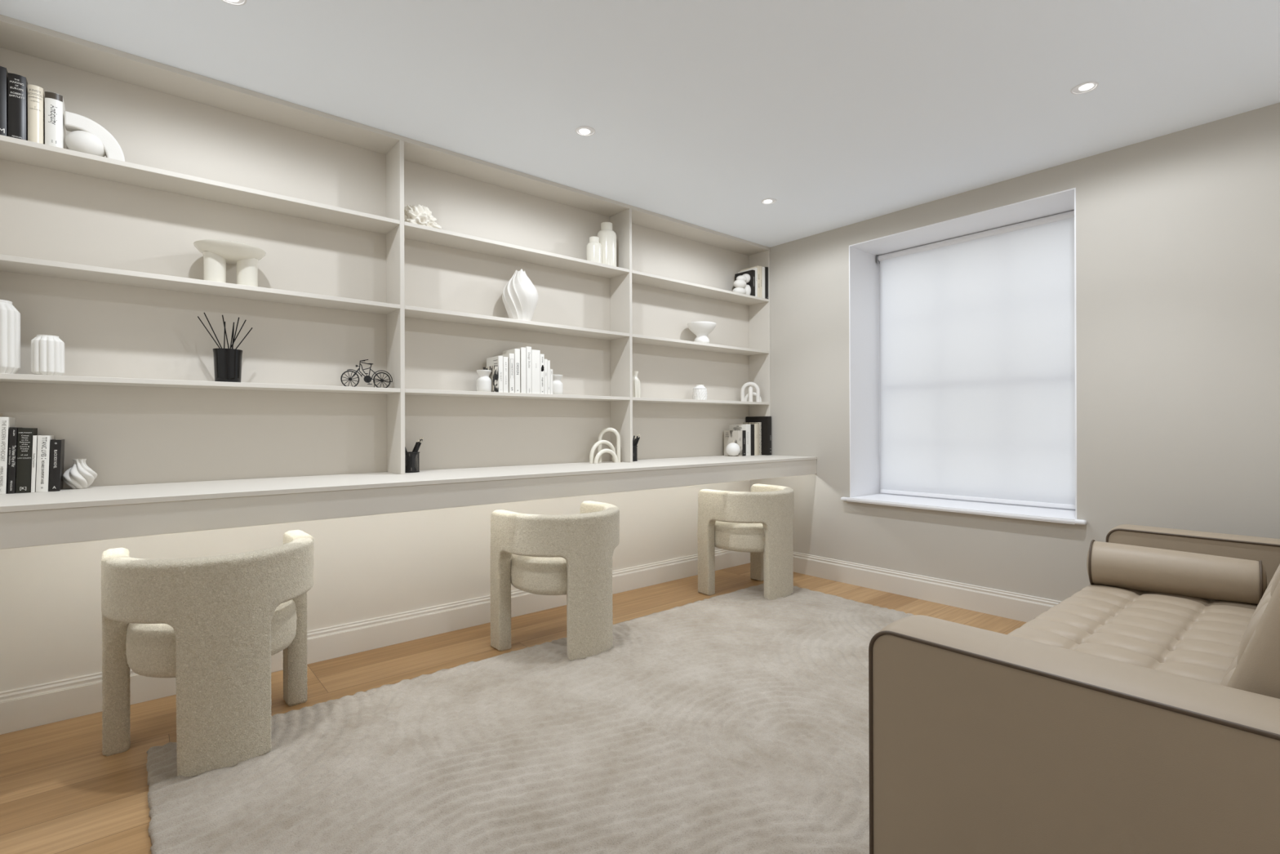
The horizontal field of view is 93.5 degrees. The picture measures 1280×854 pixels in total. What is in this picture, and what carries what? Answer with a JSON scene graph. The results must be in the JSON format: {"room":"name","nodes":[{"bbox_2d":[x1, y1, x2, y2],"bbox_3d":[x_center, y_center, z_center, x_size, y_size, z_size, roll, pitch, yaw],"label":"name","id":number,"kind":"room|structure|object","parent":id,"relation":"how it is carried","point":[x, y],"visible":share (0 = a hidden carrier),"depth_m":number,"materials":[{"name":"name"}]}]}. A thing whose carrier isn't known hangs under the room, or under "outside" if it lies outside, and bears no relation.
{"room":"home office","nodes":[
{"label":"home office","id":0,"kind":"room"},
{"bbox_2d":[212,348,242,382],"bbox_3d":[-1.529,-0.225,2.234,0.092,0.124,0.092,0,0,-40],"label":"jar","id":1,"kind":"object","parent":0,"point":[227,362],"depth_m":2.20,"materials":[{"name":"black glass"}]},
{"bbox_2d":[0,47,750,691],"bbox_3d":[-0.733,-0.134,3.128,3.885,2.221,0.120,0,0,-40],"label":"wall","id":2,"kind":"structure","parent":0,"point":[368,566],"depth_m":2.51,"materials":[{"name":"beige paint"}]},
{"bbox_2d":[0,549,750,734],"bbox_3d":[-0.647,0.910,3.107,3.785,0.132,0.018,0,0,-40],"label":"baseboard","id":3,"kind":"structure","parent":2,"relation":"attached to","point":[42,704],"depth_m":2.62,"materials":[{"name":"beige wood"}]},
{"bbox_2d":[0,13,770,474],"bbox_3d":[-0.598,-0.523,3.044,3.784,1.446,0.184,0,0,-40],"label":"shelving","id":4,"kind":"object","parent":2,"relation":"attached to","point":[16,35],"visible":0.99,"depth_m":2.58,"materials":[{"name":"beige wood"}]},
{"bbox_2d":[0,66,8,136],"bbox_3d":[-1.990,-0.984,1.864,0.057,0.212,0.150,0,0,-40],"label":"book","id":5,"kind":"object","parent":4,"relation":"on","point":[3,71],"visible":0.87,"depth_m":1.82,"materials":[{"name":"black paper"}]},
{"bbox_2d":[0,299,20,373],"bbox_3d":[-1.980,-0.275,1.853,0.104,0.228,0.102,0,0,-2],"label":"ribbed vase","id":6,"kind":"object","parent":4,"relation":"on","point":[10,317],"visible":0.92,"depth_m":1.85,"materials":[{"name":"white ceramic"}]},
{"bbox_2d":[7,72,27,140],"bbox_3d":[-1.952,-0.978,1.897,0.039,0.199,0.150,0,0,-40],"label":"book","id":7,"kind":"object","parent":4,"relation":"on","point":[17,84],"visible":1,"depth_m":1.84,"materials":[{"name":"black paper"}]},
{"bbox_2d":[27,84,44,144],"bbox_3d":[-1.921,-0.968,1.922,0.034,0.180,0.150,0,0,-40],"label":"book","id":8,"kind":"object","parent":4,"relation":"on","point":[36,95],"visible":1,"depth_m":1.87,"materials":[{"name":"beige paper"}]},
{"bbox_2d":[31,334,64,375],"bbox_3d":[-1.894,-0.226,1.927,0.076,0.130,0.076,0,0,-10],"label":"ribbed vase","id":9,"kind":"object","parent":4,"relation":"on","point":[47,351],"visible":0.88,"depth_m":1.90,"materials":[{"name":"white ceramic"}]},
{"bbox_2d":[44,91,66,148],"bbox_3d":[-1.890,-0.964,1.949,0.041,0.172,0.150,0,0,-40],"label":"book","id":10,"kind":"object","parent":4,"relation":"on","point":[55,108],"visible":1,"depth_m":1.89,"materials":[{"name":"white paper"}]},
{"bbox_2d":[64,111,124,161],"bbox_3d":[-1.791,-0.943,1.982,0.147,0.128,0.092,0,0,-40],"label":"sculpture","id":11,"kind":"object","parent":4,"relation":"on","point":[86,135],"visible":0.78,"depth_m":1.95,"materials":[{"name":"white ceramic"}]},
{"bbox_2d":[197,312,252,382],"bbox_3d":[-1.531,-0.290,2.231,0.092,0.255,0.154,0,0,34],"label":"reed diffuser","id":12,"kind":"object","parent":4,"relation":"on","point":[227,362],"visible":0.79,"depth_m":2.20,"materials":[{"name":"black glass"}]},
{"bbox_2d":[193,239,266,286],"bbox_3d":[-1.525,-0.593,2.245,0.224,0.146,0.224,0,0,-40],"label":"pedestal bowl","id":13,"kind":"object","parent":4,"relation":"on","point":[216,253],"visible":0.88,"depth_m":2.19,"materials":[{"name":"beige ceramic"}]},
{"bbox_2d":[340,359,392,387],"bbox_3d":[-1.155,-0.224,2.550,0.208,0.121,0.051,0,0,-40],"label":"bicycle","id":14,"kind":"object","parent":4,"relation":"on","point":[367,379],"visible":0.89,"depth_m":2.54,"materials":[{"name":"black paint"}]},
{"bbox_2d":[404,204,442,228],"bbox_3d":[-0.987,-0.937,2.691,0.194,0.110,0.140,0,0,-40],"label":"coral stone","id":15,"kind":"object","parent":4,"relation":"on","point":[420,215],"visible":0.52,"depth_m":2.65,"materials":[{"name":"white stone"}]},
{"bbox_2d":[476,369,491,391],"bbox_3d":[-0.747,-0.218,2.884,0.071,0.106,0.071,0,0,-40],"label":"pot","id":16,"kind":"object","parent":4,"relation":"on","point":[483,381],"visible":0.88,"depth_m":2.86,"materials":[{"name":"white ceramic"}]},
{"bbox_2d":[483,364,497,391],"bbox_3d":[-0.725,-0.230,2.922,0.016,0.128,0.130,0,0,-40],"label":"book","id":17,"kind":"object","parent":4,"relation":"on","point":[493,375],"visible":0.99,"depth_m":2.88,"materials":[{"name":"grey paper"}]},
{"bbox_2d":[486,355,502,391],"bbox_3d":[-0.709,-0.253,2.936,0.024,0.175,0.130,0,0,-40],"label":"book","id":18,"kind":"object","parent":4,"relation":"on","point":[497,360],"visible":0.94,"depth_m":2.89,"materials":[{"name":"white paper"}]},
{"bbox_2d":[502,356,508,392],"bbox_3d":[-0.688,-0.252,2.953,0.026,0.172,0.130,0,0,-40],"label":"book","id":19,"kind":"object","parent":4,"relation":"on","point":[505,369],"visible":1,"depth_m":2.90,"materials":[{"name":"white paper"}]},
{"bbox_2d":[497,353,514,392],"bbox_3d":[-0.663,-0.261,2.974,0.026,0.191,0.131,0,0,-40],"label":"book","id":20,"kind":"object","parent":4,"relation":"on","point":[510,356],"visible":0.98,"depth_m":2.92,"materials":[{"name":"white paper"}]},
{"bbox_2d":[502,348,519,392],"bbox_3d":[-0.640,-0.274,2.994,0.028,0.216,0.130,0,0,-40],"label":"book","id":21,"kind":"object","parent":4,"relation":"on","point":[516,351],"visible":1,"depth_m":2.94,"materials":[{"name":"white paper"}]},
{"bbox_2d":[502,269,537,320],"bbox_3d":[-0.601,-0.656,3.024,0.178,0.265,0.177,0,0,-40],"label":"vase","id":22,"kind":"object","parent":4,"relation":"on","point":[519,295],"visible":0.88,"depth_m":2.97,"materials":[{"name":"white ceramic"}]},
{"bbox_2d":[516,346,526,393],"bbox_3d":[-0.614,-0.279,3.016,0.028,0.225,0.130,0,0,-40],"label":"book","id":23,"kind":"object","parent":4,"relation":"on","point":[522,350],"visible":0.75,"depth_m":2.96,"materials":[{"name":"white paper"}]},
{"bbox_2d":[522,346,531,393],"bbox_3d":[-0.591,-0.282,3.035,0.027,0.232,0.130,0,0,-40],"label":"book","id":24,"kind":"object","parent":4,"relation":"on","point":[528,348],"visible":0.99,"depth_m":2.98,"materials":[{"name":"white paper"}]},
{"bbox_2d":[531,349,540,393],"bbox_3d":[-0.561,-0.276,3.060,0.048,0.219,0.130,0,0,-40],"label":"book","id":25,"kind":"object","parent":4,"relation":"on","point":[535,354],"visible":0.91,"depth_m":3.01,"materials":[{"name":"white paper"}]},
{"bbox_2d":[540,354,544,393],"bbox_3d":[-0.533,-0.267,3.084,0.022,0.201,0.131,0,0,-40],"label":"book","id":26,"kind":"object","parent":4,"relation":"on","point":[542,356],"visible":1,"depth_m":3.03,"materials":[{"name":"white paper"}]},
{"bbox_2d":[544,359,547,394],"bbox_3d":[-0.517,-0.255,3.097,0.017,0.177,0.130,0,0,-40],"label":"book","id":27,"kind":"object","parent":4,"relation":"on","point":[545,360],"visible":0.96,"depth_m":3.05,"materials":[{"name":"white paper"}]},
{"bbox_2d":[547,360,550,394],"bbox_3d":[-0.504,-0.253,3.108,0.014,0.172,0.130,0,0,-40],"label":"book","id":28,"kind":"object","parent":4,"relation":"on","point":[548,361],"visible":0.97,"depth_m":3.06,"materials":[{"name":"white paper"}]},
{"bbox_2d":[550,368,552,394],"bbox_3d":[-0.491,-0.231,3.119,0.014,0.128,0.130,0,0,-40],"label":"book","id":29,"kind":"object","parent":4,"relation":"on","point":[551,370],"visible":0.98,"depth_m":3.07,"materials":[{"name":"white paper"}]},
{"bbox_2d":[552,374,563,394],"bbox_3d":[-0.439,-0.219,3.154,0.071,0.106,0.071,0,0,-40],"label":"pot","id":30,"kind":"object","parent":4,"relation":"on","point":[557,386],"visible":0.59,"depth_m":3.13,"materials":[{"name":"white ceramic"}]},
{"bbox_2d":[586,236,602,263],"bbox_3d":[-0.252,-0.962,3.314,0.085,0.156,0.085,0,0,-40],"label":"bottle vase","id":31,"kind":"object","parent":4,"relation":"on","point":[593,249],"visible":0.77,"depth_m":3.28,"materials":[{"name":"beige ceramic"}]},
{"bbox_2d":[596,222,616,266],"bbox_3d":[-0.186,-1.013,3.383,0.109,0.256,0.109,0,0,-40],"label":"bottle vase","id":32,"kind":"object","parent":4,"relation":"on","point":[607,237],"visible":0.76,"depth_m":3.33,"materials":[{"name":"beige ceramic"}]},
{"bbox_2d":[632,370,640,397],"bbox_3d":[-0.035,-0.245,3.501,0.081,0.154,0.081,0,0,-40],"label":"bottle","id":33,"kind":"object","parent":4,"relation":"on","point":[636,382],"visible":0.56,"depth_m":3.47,"materials":[{"name":"beige ceramic"}]},
{"bbox_2d":[692,384,706,399],"bbox_3d":[0.383,-0.219,3.854,0.094,0.099,0.094,0,0,-40],"label":"pot","id":34,"kind":"object","parent":4,"relation":"on","point":[700,391],"visible":0.9,"depth_m":3.82,"materials":[{"name":"white ceramic"}]},
{"bbox_2d":[687,321,715,343],"bbox_3d":[0.397,-0.595,3.867,0.188,0.136,0.178,0,0,-40],"label":"footed bowl","id":35,"kind":"object","parent":4,"relation":"on","point":[701,329],"visible":0.8,"depth_m":3.82,"materials":[{"name":"white ceramic"}]},
{"bbox_2d":[732,273,751,294],"bbox_3d":[0.692,-0.965,4.088,0.164,0.162,0.079,0,0,-40],"label":"sculpture","id":36,"kind":"object","parent":4,"relation":"on","point":[740,286],"visible":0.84,"depth_m":4.06,"materials":[{"name":"white ceramic"}]},
{"bbox_2d":[734,269,755,296],"bbox_3d":[0.724,-0.977,4.150,0.029,0.178,0.155,0,0,-40],"label":"book","id":37,"kind":"object","parent":4,"relation":"on","point":[752,273],"visible":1,"depth_m":4.09,"materials":[{"name":"black paper"}]},
{"bbox_2d":[737,267,757,296],"bbox_3d":[0.745,-0.987,4.168,0.021,0.198,0.155,0,0,-40],"label":"book","id":38,"kind":"object","parent":4,"relation":"on","point":[753,268],"visible":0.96,"depth_m":4.11,"materials":[{"name":"white paper"}]},
{"bbox_2d":[740,266,759,297],"bbox_3d":[0.764,-0.995,4.184,0.026,0.214,0.155,0,0,-40],"label":"book","id":39,"kind":"object","parent":4,"relation":"on","point":[757,267],"visible":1,"depth_m":4.12,"materials":[{"name":"beige paper"}]},
{"bbox_2d":[740,382,761,401],"bbox_3d":[0.771,-0.242,4.179,0.106,0.142,0.114,0,0,-40],"label":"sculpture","id":40,"kind":"object","parent":4,"relation":"on","point":[751,393],"visible":0.91,"depth_m":4.16,"materials":[{"name":"white ceramic"}]},
{"bbox_2d":[760,266,762,297],"bbox_3d":[0.784,-0.997,4.201,0.021,0.217,0.155,0,0,-40],"label":"book","id":41,"kind":"object","parent":4,"relation":"on","point":[761,267],"visible":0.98,"depth_m":4.14,"materials":[{"name":"beige paper"}]},
{"bbox_2d":[762,266,764,297],"bbox_3d":[0.805,-0.997,4.218,0.030,0.217,0.155,0,0,-40],"label":"book","id":42,"kind":"object","parent":4,"relation":"on","point":[763,268],"visible":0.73,"depth_m":4.16,"materials":[{"name":"white paper"}]},
{"bbox_2d":[764,266,766,298],"bbox_3d":[0.824,-0.999,4.235,0.016,0.221,0.155,0,0,-40],"label":"book","id":43,"kind":"object","parent":4,"relation":"on","point":[765,267],"visible":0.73,"depth_m":4.17,"materials":[{"name":"black paper"}]},
{"bbox_2d":[766,266,768,298],"bbox_3d":[0.837,-1.000,4.246,0.015,0.223,0.155,0,0,-40],"label":"book","id":44,"kind":"object","parent":4,"relation":"on","point":[766,267],"visible":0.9,"depth_m":4.18,"materials":[{"name":"black paper"}]},
{"bbox_2d":[0,454,817,549],"bbox_3d":[-0.475,0.256,2.901,3.784,0.111,0.556,0,0,-40],"label":"desk","id":45,"kind":"object","parent":2,"relation":"attached to","point":[67,515],"visible":0.93,"depth_m":2.11,"materials":[{"name":"white wood"}]},
{"bbox_2d":[0,417,14,493],"bbox_3d":[-2.002,0.087,1.899,0.026,0.236,0.150,2,-1,-40],"label":"book","id":46,"kind":"object","parent":45,"relation":"on","point":[6,423],"visible":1,"depth_m":1.85,"materials":[{"name":"white paper"}]},
{"bbox_2d":[7,426,17,493],"bbox_3d":[-1.975,0.103,1.903,0.017,0.204,0.120,2,-1,-40],"label":"book","id":47,"kind":"object","parent":45,"relation":"on","point":[13,431],"visible":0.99,"depth_m":1.86,"materials":[{"name":"black paper"}]},
{"bbox_2d":[15,427,37,493],"bbox_3d":[-1.958,0.104,1.923,0.038,0.203,0.130,0,0,-40],"label":"book","id":48,"kind":"object","parent":45,"relation":"on","point":[24,442],"visible":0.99,"depth_m":1.88,"materials":[{"name":"black paper"}]},
{"bbox_2d":[31,435,37,492],"bbox_3d":[-1.938,0.116,1.933,0.009,0.178,0.120,2,-1,-40],"label":"book","id":49,"kind":"object","parent":45,"relation":"on","point":[34,437],"visible":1,"depth_m":1.89,"materials":[{"name":"white paper"}]},
{"bbox_2d":[35,435,53,492],"bbox_3d":[-1.926,0.116,1.950,0.028,0.178,0.130,2,-1,-40],"label":"book","id":50,"kind":"object","parent":45,"relation":"on","point":[42,475],"visible":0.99,"depth_m":1.90,"materials":[{"name":"white paper"}]},
{"bbox_2d":[48,439,64,491],"bbox_3d":[-1.905,0.123,1.968,0.025,0.164,0.130,2,-1,-40],"label":"book","id":51,"kind":"object","parent":45,"relation":"on","point":[57,446],"visible":1,"depth_m":1.92,"materials":[{"name":"black paper"}]},
{"bbox_2d":[62,458,97,488],"bbox_3d":[-1.868,0.156,2.009,0.085,0.098,0.086,0,0,-40],"label":"vase","id":52,"kind":"object","parent":45,"relation":"on","point":[79,476],"visible":1,"depth_m":1.99,"materials":[{"name":"white ceramic"}]},
{"bbox_2d":[404,451,419,472],"bbox_3d":[-1.027,0.157,2.696,0.080,0.089,0.080,0,0,-40],"label":"pencil cup","id":53,"kind":"object","parent":45,"relation":"on","point":[406,454],"visible":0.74,"depth_m":2.67,"materials":[{"name":"black metal"}]},
{"bbox_2d":[404,440,417,471],"bbox_3d":[-1.028,0.127,2.706,0.064,0.140,0.007,0,0,-35],"label":"pencil","id":54,"kind":"object","parent":53,"relation":"in","point":[417,440],"visible":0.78,"depth_m":2.71,"materials":[{"name":"black paint"}]},
{"bbox_2d":[411,439,419,462],"bbox_3d":[-1.013,0.126,2.694,0.052,0.142,0.007,0,0,-24],"label":"pencil","id":55,"kind":"object","parent":53,"relation":"in","point":[416,446],"visible":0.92,"depth_m":2.70,"materials":[{"name":"black paint"}]},
{"bbox_2d":[408,437,422,471],"bbox_3d":[-1.008,0.121,2.709,0.007,0.151,0.077,0,0,35],"label":"pencil","id":56,"kind":"object","parent":53,"relation":"in","point":[422,437],"visible":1,"depth_m":2.71,"materials":[{"name":"black paint"}]},
{"bbox_2d":[589,427,620,463],"bbox_3d":[-0.202,0.106,3.359,0.195,0.207,0.092,0,0,-40],"label":"sculpture","id":57,"kind":"object","parent":45,"relation":"on","point":[615,455],"visible":0.99,"depth_m":3.37,"materials":[{"name":"beige ceramic"}]},
{"bbox_2d":[632,445,637,461],"bbox_3d":[-0.053,0.153,3.518,0.080,0.089,0.080,0,0,-40],"label":"pencil cup","id":58,"kind":"object","parent":45,"relation":"on","point":[634,447],"visible":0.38,"depth_m":3.49,"materials":[{"name":"black metal"}]},
{"bbox_2d":[725,440,740,456],"bbox_3d":[0.623,0.142,4.029,0.095,0.110,0.095,0,0,-40],"label":"candle","id":59,"kind":"object","parent":45,"relation":"on","point":[732,449],"visible":0.94,"depth_m":4.00,"materials":[{"name":"white wax"}]},
{"bbox_2d":[724,430,742,456],"bbox_3d":[0.632,0.110,4.090,0.042,0.172,0.130,0,0,-40],"label":"book","id":60,"kind":"object","parent":45,"relation":"on","point":[729,435],"visible":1,"depth_m":4.06,"materials":[{"name":"beige paper"}]},
{"bbox_2d":[728,424,751,455],"bbox_3d":[0.689,0.088,4.151,0.049,0.214,0.150,0,0,-40],"label":"book","id":61,"kind":"object","parent":45,"relation":"on","point":[731,427],"visible":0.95,"depth_m":4.10,"materials":[{"name":"white paper"}]},
{"bbox_2d":[742,430,746,456],"bbox_3d":[0.663,0.110,4.115,0.032,0.172,0.130,0,0,-40],"label":"book","id":62,"kind":"object","parent":45,"relation":"on","point":[744,432],"visible":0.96,"depth_m":4.06,"materials":[{"name":"black paper"}]},
{"bbox_2d":[737,423,757,455],"bbox_3d":[0.751,0.087,4.203,0.031,0.216,0.150,0,0,-40],"label":"book","id":63,"kind":"object","parent":45,"relation":"on","point":[755,424],"visible":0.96,"depth_m":4.15,"materials":[{"name":"beige paper"}]},
{"bbox_2d":[742,422,761,454],"bbox_3d":[0.788,0.081,4.234,0.022,0.228,0.150,0,0,-40],"label":"book","id":64,"kind":"object","parent":45,"relation":"on","point":[759,423],"visible":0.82,"depth_m":4.18,"materials":[{"name":"paper"}]},
{"bbox_2d":[751,424,754,455],"bbox_3d":[0.724,0.088,4.180,0.036,0.214,0.150,0,0,-40],"label":"book","id":65,"kind":"object","parent":45,"relation":"on","point":[752,425],"visible":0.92,"depth_m":4.12,"materials":[{"name":"black paper"}]},
{"bbox_2d":[757,423,759,455],"bbox_3d":[0.771,0.087,4.220,0.017,0.216,0.150,0,0,-40],"label":"book","id":66,"kind":"object","parent":45,"relation":"on","point":[757,424],"visible":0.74,"depth_m":4.16,"materials":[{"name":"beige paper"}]},
{"bbox_2d":[746,416,771,455],"bbox_3d":[0.834,0.061,4.233,0.042,0.268,0.195,0,0,-40],"label":"book","id":67,"kind":"object","parent":45,"relation":"on","point":[766,421],"visible":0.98,"depth_m":4.17,"materials":[{"name":"black paper"}]},
{"bbox_2d":[0,562,1026,853],"bbox_3d":[0.426,1.012,2.085,4.305,0.080,3.205,0,0,-40],"label":"floor","id":68,"kind":"structure","parent":0,"point":[60,793],"depth_m":1.95,"materials":[{"name":"brown wood"}]},
{"bbox_2d":[100,529,314,777],"bbox_3d":[-1.328,0.675,1.894,0.549,0.608,0.494,0,0,-41],"label":"boucle chair","id":69,"kind":"object","parent":68,"relation":"on","point":[215,625],"visible":1,"depth_m":1.71,"materials":[{"name":"beige fabric"}]},
{"bbox_2d":[146,582,914,853],"bbox_3d":[0.410,0.961,1.906,3.025,0.021,2.292,0,0,-40],"label":"area rug","id":70,"kind":"object","parent":68,"relation":"on","point":[736,722],"visible":0.68,"depth_m":1.75,"materials":[{"name":"beige carpet"}]},
{"bbox_2d":[868,524,1279,853],"bbox_3d":[1.498,0.580,1.586,2.003,0.776,0.819,0,0,-40],"label":"leather sofa","id":71,"kind":"object","parent":70,"relation":"on","point":[1112,720],"visible":0.91,"depth_m":1.05,"materials":[{"name":"beige leather"}]},
{"bbox_2d":[1007,584,1257,684],"bbox_3d":[1.492,0.630,1.612,1.707,0.107,0.772,0,0,-40],"label":"seat cushion","id":72,"kind":"object","parent":71,"relation":"on","point":[1198,638],"depth_m":1.73,"materials":[{"name":"beige leather"}]},
{"bbox_2d":[1086,539,1266,604],"bbox_3d":[1.856,0.507,2.107,0.468,0.171,0.171,0,0,44],"label":"bolster cushion","id":73,"kind":"object","parent":71,"relation":"on","point":[1142,568],"visible":0.95,"depth_m":2.05,"materials":[{"name":"beige fabric"}]},
{"bbox_2d":[1220,564,1279,698],"bbox_3d":[1.658,0.393,1.426,1.660,0.403,0.287,0,0,-40],"label":"cushion","id":74,"kind":"object","parent":71,"relation":"on","point":[1255,668],"depth_m":0.96,"materials":[{"name":"beige fabric"}]},
{"bbox_2d":[489,500,619,660],"bbox_3d":[-0.347,0.671,2.722,0.549,0.608,0.494,0,0,-41],"label":"boucle chair","id":75,"kind":"object","parent":68,"relation":"on","point":[571,555],"visible":1,"depth_m":2.53,"materials":[{"name":"beige fabric"}]},
{"bbox_2d":[697,484,794,599],"bbox_3d":[0.657,0.667,3.576,0.549,0.608,0.494,0,0,-41],"label":"boucle chair","id":76,"kind":"object","parent":68,"relation":"on","point":[758,522],"visible":1,"depth_m":3.39,"materials":[{"name":"beige fabric"}]},
{"bbox_2d":[0,0,1279,247],"bbox_3d":[0.418,-1.309,2.085,4.305,0.120,3.205,0,0,-40],"label":"ceiling","id":77,"kind":"structure","parent":0,"point":[839,113],"depth_m":2.14,"materials":[{"name":"white paint"}]},
{"bbox_2d":[222,0,246,5],"bbox_3d":[-1.181,-1.257,1.733,0.084,0.041,0.084,0,0,-40],"label":"recessed light","id":78,"kind":"object","parent":77,"relation":"in","point":[237,2],"visible":1,"depth_m":1.76,"materials":[{"name":"white paint"}]},
{"bbox_2d":[575,125,595,136],"bbox_3d":[-0.230,-1.260,2.536,0.084,0.041,0.084,0,0,-40],"label":"recessed light","id":79,"kind":"object","parent":77,"relation":"in","point":[585,131],"visible":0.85,"depth_m":2.53,"materials":[{"name":"white paint"}]},
{"bbox_2d":[761,198,776,204],"bbox_3d":[0.713,-1.264,3.331,0.084,0.041,0.084,0,0,-40],"label":"recessed light","id":80,"kind":"object","parent":77,"relation":"in","point":[766,201],"visible":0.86,"depth_m":3.33,"materials":[{"name":"white paint"}]},
{"bbox_2d":[1070,80,1098,93],"bbox_3d":[1.642,-1.268,2.225,0.084,0.040,0.084,0,0,-40],"label":"recessed light","id":81,"kind":"object","parent":77,"relation":"in","point":[1086,86],"visible":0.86,"depth_m":2.22,"materials":[{"name":"white paint"}]},
{"bbox_2d":[750,102,1279,601],"bbox_3d":[1.907,-0.144,3.337,0.420,2.221,3.205,0,0,-40],"label":"wall","id":82,"kind":"structure","parent":0,"point":[1178,233],"depth_m":2.70,"materials":[{"name":"beige paint"}]},
{"bbox_2d":[792,551,1061,622],"bbox_3d":[1.750,0.902,3.188,0.018,0.132,2.985,0,0,-40],"label":"baseboard","id":83,"kind":"structure","parent":82,"relation":"attached to","point":[1011,605],"depth_m":3.35,"materials":[{"name":"white wood"}]},
{"bbox_2d":[840,187,1086,524],"bbox_3d":[1.814,-0.335,3.404,0.434,1.583,1.260,0,0,-40],"label":"window","id":84,"kind":"structure","parent":82,"relation":"in","point":[864,348],"depth_m":3.73,"materials":[{"name":"white paint"}]},
{"bbox_2d":[876,210,1075,509],"bbox_3d":[1.928,-0.346,3.495,0.039,1.547,1.152,0,0,-40],"label":"roller blind","id":85,"kind":"object","parent":84,"relation":"attached to","point":[977,398],"visible":0.85,"depth_m":3.45,"materials":[{"name":"white fabric"}]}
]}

